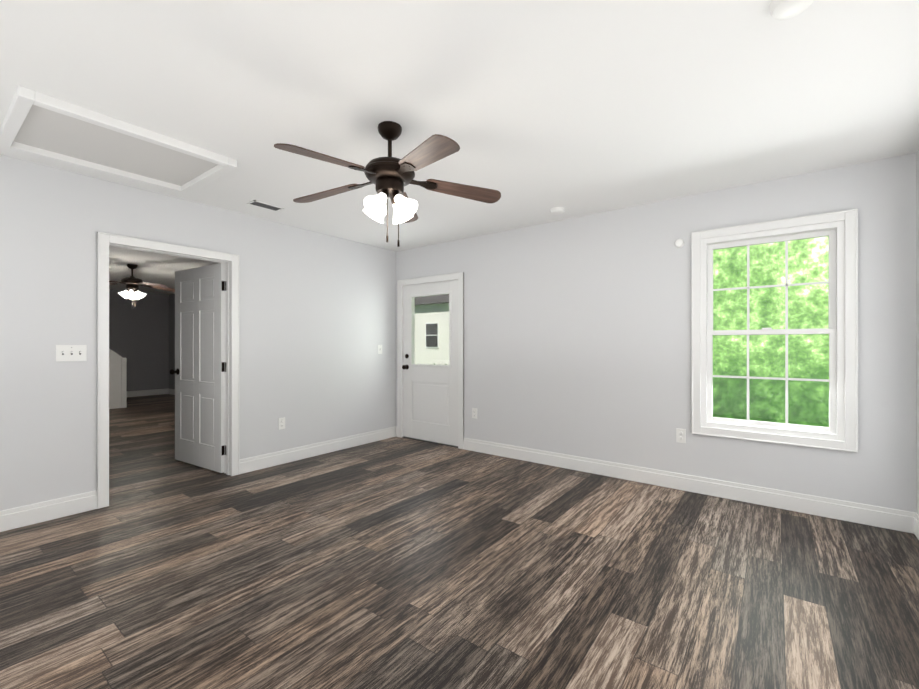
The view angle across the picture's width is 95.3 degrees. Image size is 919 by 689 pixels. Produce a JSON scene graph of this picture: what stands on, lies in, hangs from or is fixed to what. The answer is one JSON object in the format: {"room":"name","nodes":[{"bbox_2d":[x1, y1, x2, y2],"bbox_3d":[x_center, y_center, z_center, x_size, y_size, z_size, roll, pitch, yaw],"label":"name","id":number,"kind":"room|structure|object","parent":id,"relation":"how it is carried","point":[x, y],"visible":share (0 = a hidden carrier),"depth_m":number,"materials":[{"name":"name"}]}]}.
{"room":"empty living room","nodes":[
{"label":"empty living room","id":0,"kind":"room"},
{"bbox_2d":[109,290,168,390],"bbox_3d":[-8.546,-0.007,8.532,0.120,2.440,4.500,0,0,37],"label":"wall","id":1,"kind":"structure","parent":0,"point":[139,336],"depth_m":9.86,"materials":[{"name":"grey paint"}]},
{"bbox_2d":[127,388,167,396],"bbox_3d":[-8.492,1.145,8.491,0.015,0.135,4.440,0,0,37],"label":"baseboard","id":2,"kind":"structure","parent":1,"relation":"attached to","point":[155,391],"depth_m":9.93,"materials":[{"name":"white wood"}]},
{"bbox_2d":[169,293,174,388],"bbox_3d":[-2.294,-0.009,3.805,0.004,2.440,4.440,0,0,37],"label":"wall","id":3,"kind":"structure","parent":0,"point":[171,337],"depth_m":3.57,"materials":[{"name":"grey paint"}]},
{"bbox_2d":[168,388,174,394],"bbox_3d":[-4.046,1.145,7.937,7.776,0.135,0.019,0,0,37],"label":"baseboard","id":4,"kind":"structure","parent":3,"relation":"attached to","point":[170,391],"depth_m":10.14,"materials":[{"name":"white wood"}]},
{"bbox_2d":[0,154,395,510],"bbox_3d":[-2.281,-0.009,3.720,0.120,2.440,4.620,0,0,37],"label":"wall","id":5,"kind":"structure","parent":0,"point":[317,318],"depth_m":3.49,"materials":[{"name":"white paint"}]},
{"bbox_2d":[0,490,96,531],"bbox_3d":[-3.102,1.143,2.522,0.015,0.135,1.420,0,0,37],"label":"baseboard","id":6,"kind":"structure","parent":5,"relation":"attached to","point":[13,518],"depth_m":2.87,"materials":[{"name":"white wood"}]},
{"bbox_2d":[56,345,86,360],"bbox_3d":[-2.757,0.061,2.977,0.016,0.115,0.162,0,0,37],"label":"switch plate","id":7,"kind":"object","parent":5,"relation":"attached to","point":[71,352],"visible":1,"depth_m":2.98,"materials":[{"name":"white plastic"}]},
{"bbox_2d":[97,232,238,508],"bbox_3d":[-2.421,0.190,3.537,0.172,2.042,1.020,0,0,37],"label":"door frame","id":8,"kind":"structure","parent":5,"relation":"attached to","point":[104,240],"depth_m":3.42,"materials":[{"name":"white wood"}]},
{"bbox_2d":[169,263,225,472],"bbox_3d":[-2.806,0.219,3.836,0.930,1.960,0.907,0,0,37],"label":"interior door","id":9,"kind":"structure","parent":5,"relation":"in","point":[200,368],"depth_m":4.12,"materials":[{"name":"white wood"}]},
{"bbox_2d":[278,417,284,429],"bbox_3d":[-1.801,0.801,4.247,0.010,0.115,0.070,0,0,37],"label":"outlet","id":10,"kind":"object","parent":5,"relation":"attached to","point":[281,423],"visible":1,"depth_m":4.24,"materials":[{"name":"white plastic"}]},
{"bbox_2d":[239,426,396,473],"bbox_3d":[-1.444,1.144,4.710,0.020,0.135,2.030,0,0,37],"label":"baseboard","id":11,"kind":"structure","parent":5,"relation":"attached to","point":[263,461],"depth_m":4.51,"materials":[{"name":"white wood"}]},
{"bbox_2d":[378,345,381,353],"bbox_3d":[-1.002,0.061,5.298,0.016,0.115,0.070,0,0,37],"label":"switch plate","id":12,"kind":"object","parent":5,"relation":"attached to","point":[379,349],"visible":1,"depth_m":5.29,"materials":[{"name":"white plastic"}]},
{"bbox_2d":[0,394,918,688],"bbox_3d":[-3.453,1.261,4.706,12.860,0.100,4.780,0,0,37],"label":"floor","id":13,"kind":"structure","parent":0,"point":[398,564],"depth_m":2.12,"materials":[{"name":"brown wood"}]},
{"bbox_2d":[109,349,126,408],"bbox_3d":[-7.689,0.022,7.170,0.990,2.380,2.960,0,0,37],"label":"half wall","id":14,"kind":"structure","parent":13,"relation":"on","point":[117,381],"depth_m":7.95,"materials":[{"name":"white paint"}]},
{"bbox_2d":[0,0,918,294],"bbox_3d":[-3.453,-1.279,4.707,12.860,0.100,4.780,0,0,37],"label":"ceiling","id":15,"kind":"structure","parent":0,"point":[536,110],"depth_m":2.04,"materials":[{"name":"white paint"}]},
{"bbox_2d":[0,86,236,193],"bbox_3d":[-2.120,-1.204,2.639,0.840,0.050,1.010,0,0,37],"label":"attic hatch","id":16,"kind":"object","parent":15,"relation":"attached to","point":[39,124],"visible":1,"depth_m":2.55,"materials":[{"name":"white wood"}]},
{"bbox_2d":[109,264,174,308],"bbox_3d":[-5.012,-0.888,6.486,1.269,0.680,1.227,0,0,37],"label":"ceiling fan","id":17,"kind":"object","parent":15,"relation":"hanging from","point":[132,283],"visible":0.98,"depth_m":6.39,"materials":[{"name":"brown wood"}]},
{"bbox_2d":[247,200,283,211],"bbox_3d":[-1.715,-1.226,3.706,0.130,0.006,0.270,0,0,37],"label":"ceiling vent","id":18,"kind":"object","parent":15,"relation":"in","point":[264,205],"visible":0.96,"depth_m":3.69,"materials":[{"name":"white metal"}]},
{"bbox_2d":[274,121,500,246],"bbox_3d":[-0.429,-0.890,2.334,1.269,0.680,1.228,0,0,37],"label":"ceiling fan","id":19,"kind":"object","parent":15,"relation":"hanging from","point":[390,176],"visible":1,"depth_m":2.31,"materials":[{"name":"brown wood"}]},
{"bbox_2d":[550,207,564,214],"bbox_3d":[0.891,-1.209,3.804,0.132,0.040,0.132,0,0,37],"label":"smoke detector","id":20,"kind":"object","parent":15,"relation":"attached to","point":[557,210],"visible":1,"depth_m":3.76,"materials":[{"name":"white plastic"}]},
{"bbox_2d":[770,0,813,19],"bbox_3d":[1.185,-1.210,1.489,0.132,0.040,0.132,0,0,37],"label":"smoke detector","id":21,"kind":"object","parent":15,"relation":"attached to","point":[782,9],"visible":1,"depth_m":1.49,"materials":[{"name":"white plastic"}]},
{"bbox_2d":[396,153,916,512],"bbox_3d":[-2.060,-0.008,6.549,12.860,2.440,0.160,0,0,37],"label":"wall","id":22,"kind":"structure","parent":0,"point":[577,336],"depth_m":3.63,"materials":[{"name":"white paint"}]},
{"bbox_2d":[402,279,457,445],"bbox_3d":[-0.369,0.216,5.172,0.934,1.963,0.128,0,0,37],"label":"exterior door","id":23,"kind":"structure","parent":22,"relation":"in","point":[430,402],"depth_m":5.18,"materials":[{"name":"white wood"}]},
{"bbox_2d":[402,436,457,447],"bbox_3d":[-0.316,1.206,5.249,0.932,0.010,0.190,0,0,37],"label":"exterior door threshold sill","id":24,"kind":"structure","parent":22,"relation":"attached to","point":[430,442],"depth_m":5.17,"materials":[{"name":"grey metal"}]},
{"bbox_2d":[397,272,463,448],"bbox_3d":[-0.380,0.187,5.164,1.070,2.049,0.024,0,0,37],"label":"door frame","id":25,"kind":"structure","parent":22,"relation":"attached to","point":[459,276],"depth_m":5.05,"materials":[{"name":"white wood"}]},
{"bbox_2d":[472,408,476,418],"bbox_3d":[0.170,0.781,4.756,0.070,0.115,0.010,0,0,37],"label":"outlet","id":26,"kind":"object","parent":22,"relation":"attached to","point":[474,412],"visible":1,"depth_m":4.75,"materials":[{"name":"white plastic"}]},
{"bbox_2d":[675,239,683,247],"bbox_3d":[1.833,-0.844,3.490,0.072,0.072,0.024,0,0,37],"label":"sensor","id":27,"kind":"object","parent":22,"relation":"attached to","point":[679,243],"visible":1,"depth_m":3.48,"materials":[{"name":"white plastic"}]},
{"bbox_2d":[676,428,685,442],"bbox_3d":[1.845,0.761,3.490,0.070,0.115,0.010,0,0,37],"label":"outlet","id":28,"kind":"object","parent":22,"relation":"attached to","point":[680,435],"visible":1,"depth_m":3.49,"materials":[{"name":"white plastic"}]},
{"bbox_2d":[463,438,907,532],"bbox_3d":[1.477,1.143,3.765,3.580,0.135,0.015,0,0,37],"label":"baseboard","id":29,"kind":"structure","parent":22,"relation":"attached to","point":[854,512],"depth_m":3.33,"materials":[{"name":"white wood"}]},
{"bbox_2d":[691,209,857,452],"bbox_3d":[2.341,-0.094,3.188,0.995,1.650,0.154,0,0,37],"label":"double-hung window","id":30,"kind":"structure","parent":22,"relation":"in","point":[834,232],"depth_m":3.10,"materials":[{"name":"white plastic"}]},
{"bbox_2d":[916,150,918,514],"bbox_3d":[1.580,-0.010,0.801,0.120,2.440,4.620,0,0,37],"label":"wall","id":31,"kind":"structure","parent":0,"point":[917,177],"depth_m":2.66,"materials":[{"name":"white paint"}]},
{"bbox_2d":[908,511,918,539],"bbox_3d":[1.571,1.142,0.901,0.015,0.135,4.470,0,0,37],"label":"baseboard","id":32,"kind":"structure","parent":31,"relation":"attached to","point":[913,518],"depth_m":2.68,"materials":[{"name":"white wood"}]},
{"label":"outside","id":33,"kind":"structure","parent":0,"visible":0},
{"bbox_2d":[713,236,828,426],"bbox_3d":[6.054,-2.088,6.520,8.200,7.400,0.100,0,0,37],"label":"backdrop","id":34,"kind":"structure","parent":33,"point":[821,357],"depth_m":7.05,"materials":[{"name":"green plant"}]},
{"bbox_3d":[6.276,1.567,19.082,55.000,0.100,29.790,0,0,37],"label":"lawn","id":35,"kind":"structure","parent":33,"visible":0},
{"bbox_2d":[415,294,448,364],"bbox_3d":[0.425,-1.332,22.122,9.600,5.700,6.800,0,0,37],"label":"house","id":36,"kind":"structure","parent":35,"relation":"on","point":[438,331],"depth_m":19.62,"materials":[{"name":"white"}]},
{"bbox_2d":[431,360,448,364],"bbox_3d":[0.299,0.902,6.182,3.425,1.220,1.980,0,0,37],"label":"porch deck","id":37,"kind":"object","parent":35,"relation":"on","point":[440,362],"depth_m":7.76,"materials":[{"name":"white"}]}
]}

